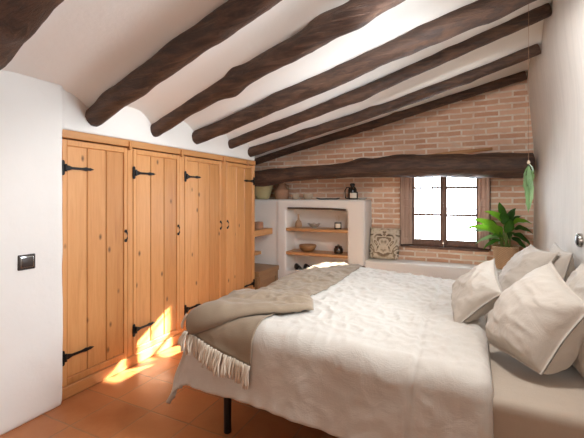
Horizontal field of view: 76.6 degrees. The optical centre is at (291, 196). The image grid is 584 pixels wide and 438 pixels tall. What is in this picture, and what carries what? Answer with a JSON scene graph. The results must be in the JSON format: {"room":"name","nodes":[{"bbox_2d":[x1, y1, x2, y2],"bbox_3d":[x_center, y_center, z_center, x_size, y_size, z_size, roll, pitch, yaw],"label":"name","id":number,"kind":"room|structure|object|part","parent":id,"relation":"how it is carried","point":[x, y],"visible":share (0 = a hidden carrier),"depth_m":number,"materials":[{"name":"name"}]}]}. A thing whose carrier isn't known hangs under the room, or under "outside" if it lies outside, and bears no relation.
{"room":"bedroom","nodes":[
{"label":"bedroom","id":0,"kind":"room"},
{"bbox_2d":[0,70,254,435],"bbox_3d":[-1.945,0.175,2.725,0.929,2.458,7.008,0,0,26],"label":"wall","id":1,"kind":"structure","parent":0,"point":[34,113],"depth_m":2.34,"materials":[{"name":"white paint"}]},
{"bbox_2d":[17,253,34,270],"bbox_3d":[-1.641,0.402,2.288,0.025,0.094,0.100,0,0,26],"label":"light switch","id":2,"kind":"object","parent":1,"relation":"attached to","point":[27,261],"visible":1,"depth_m":2.28,"materials":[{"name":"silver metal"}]},
{"bbox_2d":[0,339,337,437],"bbox_3d":[-0.337,1.460,2.165,4.500,0.120,7.400,0,0,26],"label":"floor","id":3,"kind":"structure","parent":0,"point":[130,403],"depth_m":2.37,"materials":[{"name":"tile"}]},
{"bbox_2d":[62,129,254,400],"bbox_3d":[-1.290,0.468,3.784,0.630,1.865,2.522,0,0,26],"label":"wardrobe","id":4,"kind":"object","parent":3,"relation":"on","point":[150,238],"visible":0.9,"depth_m":3.13,"materials":[{"name":"brown wood"}]},
{"bbox_3d":[-1.474,0.455,2.785,0.033,1.710,0.534,0,0,26],"label":"door","id":5,"kind":"part","parent":4,"relation":"part of","materials":[{"name":"brown wood"}]},
{"bbox_3d":[-1.213,0.455,3.321,0.033,1.710,0.537,0,0,26],"label":"door","id":6,"kind":"part","parent":4,"relation":"part of","materials":[{"name":"brown wood"}]},
{"bbox_3d":[-1.050,-0.438,3.668,0.062,0.055,2.522,0,0,26],"label":"cornice","id":7,"kind":"part","parent":4,"relation":"part of","materials":[{"name":"brown wood"}]},
{"bbox_3d":[-0.934,0.455,3.894,0.033,1.710,0.586,0,0,26],"label":"door","id":8,"kind":"part","parent":4,"relation":"part of","materials":[{"name":"brown wood"}]},
{"bbox_3d":[-0.636,0.455,4.507,0.033,1.710,0.585,0,0,26],"label":"door","id":9,"kind":"part","parent":4,"relation":"part of","materials":[{"name":"brown wood"}]},
{"bbox_2d":[255,263,278,289],"bbox_3d":[-0.598,1.188,5.186,0.648,0.425,0.565,0,0,26],"label":"chest","id":10,"kind":"object","parent":3,"relation":"on","point":[265,274],"visible":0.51,"depth_m":5.03,"materials":[{"name":"brown wood"}]},
{"bbox_3d":[-0.598,1.008,5.186,0.648,0.067,0.565,0,0,26],"label":"lid","id":11,"kind":"part","parent":10,"relation":"part of","materials":[{"name":"brown wood"}]},
{"bbox_3d":[-0.317,1.222,5.050,0.012,0.355,0.505,0,0,26],"label":"trim","id":12,"kind":"part","parent":10,"relation":"part of","materials":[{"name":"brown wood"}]},
{"bbox_2d":[255,199,371,278],"bbox_3d":[0.148,0.718,5.361,1.940,1.370,0.435,0,0,26],"label":"shelving unit","id":13,"kind":"object","parent":3,"relation":"on","point":[281,248],"visible":0.52,"depth_m":5.29,"materials":[{"name":"white paint"}]},
{"bbox_2d":[255,228,272,236],"bbox_3d":[-0.655,0.491,5.224,0.548,0.085,0.617,0,0,26],"label":"wall shelf","id":14,"kind":"object","parent":13,"relation":"attached to","point":[265,231],"visible":0.27,"depth_m":5.13,"materials":[{"name":"brown wood"}]},
{"bbox_2d":[255,221,262,229],"bbox_3d":[-0.472,0.396,5.178,0.144,0.107,0.144,0,0,26],"label":"lidded box","id":15,"kind":"object","parent":14,"relation":"on","point":[258,225],"visible":0.83,"depth_m":5.11,"materials":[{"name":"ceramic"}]},
{"bbox_2d":[255,185,272,198],"bbox_3d":[-0.446,-0.104,5.644,0.350,0.272,0.350,0,0,26],"label":"bowl","id":16,"kind":"object","parent":13,"relation":"on","point":[264,192],"visible":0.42,"depth_m":5.53,"materials":[{"name":"green ceramic"}]},
{"bbox_2d":[274,183,288,198],"bbox_3d":[-0.154,-0.085,5.546,0.232,0.240,0.232,0,0,-39],"label":"jug","id":17,"kind":"object","parent":13,"relation":"on","point":[281,192],"visible":0.88,"depth_m":5.46,"materials":[{"name":"ceramic"}]},
{"bbox_2d":[291,194,299,198],"bbox_3d":[0.049,-0.003,5.381,0.128,0.075,0.128,0,0,26],"label":"clay cup","id":18,"kind":"object","parent":13,"relation":"on","point":[294,196],"visible":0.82,"depth_m":5.33,"materials":[{"name":"beige ceramic"}]},
{"bbox_2d":[294,263,301,270],"bbox_3d":[0.077,0.997,5.301,0.090,0.082,0.260,0,0,-12],"label":"slipper","id":19,"kind":"object","parent":13,"relation":"on","point":[297,267],"visible":0.99,"depth_m":5.22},
{"bbox_2d":[295,214,301,227],"bbox_3d":[0.094,0.342,5.314,0.100,0.190,0.100,0,0,26],"label":"slim vase","id":20,"kind":"object","parent":13,"relation":"on","point":[298,223],"visible":1,"depth_m":5.28,"materials":[{"name":"beige ceramic"}]},
{"bbox_2d":[299,244,315,251],"bbox_3d":[0.224,0.725,5.262,0.250,0.095,0.250,0,0,26],"label":"wooden bowl","id":21,"kind":"object","parent":13,"relation":"on","point":[304,247],"visible":1,"depth_m":5.18,"materials":[{"name":"brown wood"}]},
{"bbox_2d":[303,194,312,198],"bbox_3d":[0.229,-0.004,5.293,0.156,0.078,0.156,0,0,26],"label":"clay cup","id":22,"kind":"object","parent":13,"relation":"on","point":[306,196],"visible":1,"depth_m":5.24,"materials":[{"name":"beige ceramic"}]},
{"bbox_2d":[307,223,319,227],"bbox_3d":[0.312,0.402,5.214,0.198,0.070,0.194,0,0,26],"label":"glass bowl","id":23,"kind":"object","parent":13,"relation":"on","point":[313,225],"visible":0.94,"depth_m":5.17,"materials":[{"name":"glass"}]},
{"bbox_2d":[317,198,339,199],"bbox_3d":[0.498,0.022,5.140,0.288,0.025,0.288,0,0,-19],"label":"tray","id":24,"kind":"object","parent":13,"relation":"on","point":[317,198],"visible":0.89,"depth_m":5.02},
{"bbox_2d":[334,218,340,228],"bbox_3d":[0.624,0.346,5.033,0.096,0.182,0.099,0,0,26],"label":"candle jar","id":25,"kind":"object","parent":13,"relation":"on","point":[337,225],"visible":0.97,"depth_m":4.99,"materials":[{"name":"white glass"}]},
{"bbox_2d":[334,244,342,253],"bbox_3d":[0.634,0.710,5.052,0.124,0.125,0.124,0,0,26],"label":"lidded jar","id":26,"kind":"object","parent":13,"relation":"on","point":[338,249],"visible":1,"depth_m":5.01,"materials":[{"name":"ceramic"}]},
{"bbox_2d":[345,183,356,198],"bbox_3d":[0.811,-0.077,5.088,0.163,0.224,0.120,0,0,26],"label":"bottle","id":27,"kind":"object","parent":13,"relation":"on","point":[352,188],"visible":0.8,"depth_m":5.05,"materials":[{"name":"black glass"}]},
{"bbox_2d":[349,192,357,199],"bbox_3d":[0.818,-0.018,4.939,0.124,0.105,0.127,0,0,26],"label":"candle jar","id":28,"kind":"object","parent":13,"relation":"on","point":[352,195],"visible":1,"depth_m":4.88,"materials":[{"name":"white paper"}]},
{"bbox_2d":[224,309,583,437],"bbox_3d":[0.858,1.123,2.599,1.950,0.554,1.902,0,0,26],"label":"bed","id":29,"kind":"object","parent":3,"relation":"on","point":[527,403],"visible":0.06,"depth_m":1.55,"materials":[{"name":"beige fabric"}]},
{"bbox_3d":[-0.384,1.292,2.205,0.046,0.215,0.046,0,0,26],"label":"leg","id":30,"kind":"part","parent":29,"relation":"part of","materials":[{"name":"black metal"}]},
{"bbox_2d":[166,267,493,437],"bbox_3d":[0.498,0.951,2.793,1.727,0.567,2.171,0,0,26],"label":"duvet","id":31,"kind":"object","parent":29,"relation":"on","point":[378,353],"visible":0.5,"depth_m":1.86,"materials":[{"name":"beige fabric"}]},
{"bbox_2d":[177,261,364,388],"bbox_3d":[0.064,0.820,2.962,0.756,0.403,2.168,0,0,26],"label":"throw blanket","id":32,"kind":"object","parent":31,"relation":"on","point":[228,324],"visible":1,"depth_m":2.14,"materials":[{"name":"beige fabric"}]},
{"bbox_2d":[451,259,501,322],"bbox_3d":[1.155,0.597,2.326,0.290,0.390,0.482,0,0,28],"label":"pillow","id":33,"kind":"object","parent":31,"relation":"on","point":[475,293],"visible":0.91,"depth_m":2.21,"materials":[{"name":"fabric"}]},
{"bbox_2d":[498,244,559,291],"bbox_3d":[1.671,0.584,2.709,0.341,0.455,0.539,0,0,16],"label":"pillow","id":34,"kind":"object","parent":29,"relation":"on","point":[530,258],"visible":0.36,"depth_m":2.58,"materials":[{"name":"fabric"}]},
{"bbox_2d":[485,261,583,374],"bbox_3d":[1.247,0.595,1.896,0.464,0.454,0.516,0,0,4],"label":"pillow","id":35,"kind":"object","parent":29,"relation":"on","point":[529,321],"visible":1,"depth_m":1.72,"materials":[{"name":"fabric"}]},
{"bbox_3d":[0.858,0.991,2.599,1.950,0.290,1.902,0,0,26],"label":"mattress","id":36,"kind":"part","parent":29,"relation":"part of","materials":[{"name":"fabric"}]},
{"bbox_2d":[549,242,574,281],"bbox_3d":[1.848,0.586,2.621,0.211,0.481,0.616,0,0,32],"label":"pillow","id":37,"kind":"object","parent":29,"relation":"on","point":[564,263],"visible":0.3,"depth_m":2.38,"materials":[{"name":"fabric"}]},
{"bbox_2d":[561,261,583,377],"bbox_3d":[1.490,0.600,1.909,0.231,0.493,0.618,0,0,25],"label":"pillow","id":38,"kind":"object","parent":29,"relation":"on","point":[575,281],"visible":0.23,"depth_m":1.88,"materials":[{"name":"fabric"}]},
{"bbox_2d":[365,258,501,279],"bbox_3d":[1.859,1.111,4.530,1.884,0.582,0.339,0,0,26],"label":"bench","id":39,"kind":"object","parent":3,"relation":"on","point":[453,271],"visible":0.2,"depth_m":4.51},
{"bbox_2d":[369,227,400,259],"bbox_3d":[1.220,0.611,4.880,0.400,0.399,0.201,0,0,24],"label":"cushion","id":40,"kind":"object","parent":39,"relation":"on","point":[384,243],"visible":1,"depth_m":4.83,"materials":[{"name":"beige fabric"}]},
{"bbox_2d":[465,202,532,269],"bbox_3d":[2.363,0.439,4.263,0.683,0.762,0.307,0,0,26],"label":"potted plant","id":41,"kind":"object","parent":39,"relation":"on","point":[502,253],"visible":0.98,"depth_m":4.19,"materials":[{"name":"green plant"}]},
{"bbox_2d":[2,0,551,157],"bbox_3d":[-0.347,-1.168,2.087,4.250,1.545,7.050,0,0,26],"label":"ceiling","id":42,"kind":"structure","parent":0,"point":[84,47],"depth_m":2.63,"materials":[{"name":"paint"}]},
{"bbox_2d":[0,0,63,69],"bbox_3d":[-0.546,-1.032,1.142,3.220,1.069,0.245,0,0,35],"label":"ceiling beam","id":43,"kind":"structure","parent":42,"relation":"attached to","point":[20,20],"depth_m":1.53,"materials":[{"name":"brown wood"}]},
{"bbox_2d":[85,0,281,126],"bbox_3d":[-0.178,-1.030,1.889,3.200,1.014,0.196,0,0,34],"label":"ceiling beam","id":44,"kind":"structure","parent":42,"relation":"attached to","point":[231,16],"depth_m":2.14,"materials":[{"name":"brown wood"}]},
{"bbox_2d":[150,0,404,136],"bbox_3d":[0.062,-1.028,2.389,3.215,0.996,0.205,0,0,35],"label":"ceiling beam","id":45,"kind":"structure","parent":42,"relation":"attached to","point":[353,15],"depth_m":2.40,"materials":[{"name":"brown wood"}]},
{"bbox_2d":[192,0,536,143],"bbox_3d":[0.407,-1.036,3.098,3.170,1.003,0.179,0,0,26],"label":"ceiling beam","id":46,"kind":"structure","parent":42,"relation":"attached to","point":[478,13],"depth_m":2.91,"materials":[{"name":"brown wood"}]},
{"bbox_2d":[228,3,551,148],"bbox_3d":[0.663,-1.058,3.646,3.144,0.993,0.129,0,0,26],"label":"ceiling beam","id":47,"kind":"structure","parent":42,"relation":"attached to","point":[360,94],"depth_m":3.43,"materials":[{"name":"brown wood"}]},
{"bbox_2d":[254,71,526,164],"bbox_3d":[1.016,-0.962,5.017,3.684,0.945,0.123,0,0,26],"label":"ceiling beam","id":48,"kind":"structure","parent":42,"relation":"attached to","point":[521,76],"depth_m":4.78,"materials":[{"name":"brown wood"}]},
{"bbox_2d":[248,44,540,156],"bbox_3d":[0.871,-0.966,4.070,3.143,0.922,0.135,0,0,24],"label":"ceiling beam","id":49,"kind":"structure","parent":42,"relation":"attached to","point":[519,56],"depth_m":3.90,"materials":[{"name":"brown wood"}]},
{"bbox_2d":[523,4,534,212],"bbox_3d":[1.706,-0.723,2.673,0.068,1.681,0.074,0,0,16],"label":"hanging plant","id":50,"kind":"object","parent":42,"relation":"hanging from","point":[528,185],"visible":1,"depth_m":2.66,"materials":[{"name":"green plant"}]},
{"bbox_3d":[1.709,-0.912,2.672,0.002,1.304,0.002,0,0,26],"label":"cord","id":51,"kind":"part","parent":50,"relation":"part of","materials":[{"name":"fabric"}]},
{"bbox_2d":[255,71,533,264],"bbox_3d":[1.211,-0.200,5.232,4.400,3.200,0.350,0,0,26],"label":"wall","id":52,"kind":"structure","parent":0,"point":[497,119],"depth_m":4.73,"materials":[{"name":"brick"}]},
{"bbox_2d":[255,152,534,186],"bbox_3d":[0.893,-0.330,4.718,3.724,0.389,0.300,0,0,22],"label":"lintel beam","id":53,"kind":"structure","parent":52,"relation":"attached to","point":[481,165],"depth_m":4.39,"materials":[{"name":"brown wood"}]},
{"bbox_2d":[415,177,439,238],"bbox_3d":[1.852,0.153,5.060,0.309,0.835,0.022,0,0,26],"label":"window grille","id":54,"kind":"object","parent":52,"relation":"in","point":[420,208],"depth_m":5.05,"materials":[{"name":"metal"}]},
{"bbox_2d":[400,177,490,251],"bbox_3d":[1.929,0.069,4.721,1.070,1.197,0.221,0,0,26],"label":"window","id":55,"kind":"structure","parent":52,"relation":"in","point":[407,184],"depth_m":4.72,"materials":[{"name":"brown wood"}]},
{"bbox_2d":[400,177,411,243],"bbox_3d":[1.507,0.060,4.884,0.162,1.120,0.024,0,0,-9],"label":"shutter","id":56,"kind":"object","parent":55,"relation":"attached to","point":[405,182],"depth_m":4.88,"materials":[{"name":"brown wood"}]},
{"bbox_3d":[1.507,-0.195,4.884,0.078,0.450,0.018,0,0,-9],"label":"shutter panel","id":57,"kind":"part","parent":55,"relation":"part of","materials":[{"name":"brown wood"}]},
{"bbox_3d":[1.507,0.325,4.884,0.078,0.430,0.018,0,0,-9],"label":"shutter panel","id":58,"kind":"part","parent":55,"relation":"part of","materials":[{"name":"brown wood"}]},
{"bbox_3d":[1.929,0.655,4.721,1.030,0.024,0.082,0,0,26],"label":"sill","id":59,"kind":"part","parent":55,"relation":"part of","materials":[{"name":"brown wood"}]},
{"bbox_3d":[2.324,-0.195,4.476,0.018,0.450,0.076,0,0,-19],"label":"shutter panel","id":60,"kind":"part","parent":55,"relation":"part of","materials":[{"name":"brown wood"}]},
{"bbox_3d":[2.324,0.325,4.476,0.018,0.430,0.076,0,0,-19],"label":"shutter panel","id":61,"kind":"part","parent":55,"relation":"part of","materials":[{"name":"brown wood"}]},
{"bbox_2d":[478,178,489,248],"bbox_3d":[2.324,0.060,4.476,0.024,1.120,0.160,0,0,-19],"label":"shutter","id":62,"kind":"object","parent":55,"relation":"attached to","point":[483,183],"depth_m":4.47,"materials":[{"name":"brown wood"}]},
{"bbox_2d":[426,147,492,154],"bbox_3d":[1.939,-0.541,4.648,1.022,0.109,0.054,0,0,26],"label":"strip","id":63,"kind":"object","parent":52,"relation":"attached to","point":[467,151],"visible":0.5,"depth_m":4.53,"materials":[{"name":"brown wood"}]},
{"bbox_2d":[453,178,475,240],"bbox_3d":[2.264,0.161,4.859,0.261,0.811,0.022,0,0,26],"label":"window grille","id":64,"kind":"object","parent":52,"relation":"in","point":[457,209],"depth_m":4.86,"materials":[{"name":"metal"}]},
{"bbox_2d":[492,244,518,269],"bbox_3d":[2.447,0.689,4.242,0.272,0.262,0.272,0,0,26],"label":"plant pot","id":65,"kind":"object","parent":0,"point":[502,253],"depth_m":4.16,"materials":[{"name":"brown ceramic"}]},
{"bbox_2d":[527,0,583,268],"bbox_3d":[1.383,-0.200,1.162,0.330,3.200,6.900,0,0,26],"label":"wall","id":66,"kind":"structure","parent":0,"point":[556,75],"depth_m":2.89,"materials":[{"name":"white paint"}]},
{"bbox_2d":[575,233,583,246],"bbox_3d":[1.861,0.280,2.397,0.042,0.092,0.092,0,0,26],"label":"wall switch","id":67,"kind":"object","parent":66,"relation":"attached to","point":[579,240],"visible":0.97,"depth_m":2.37,"materials":[{"name":"silver metal"}]}
]}

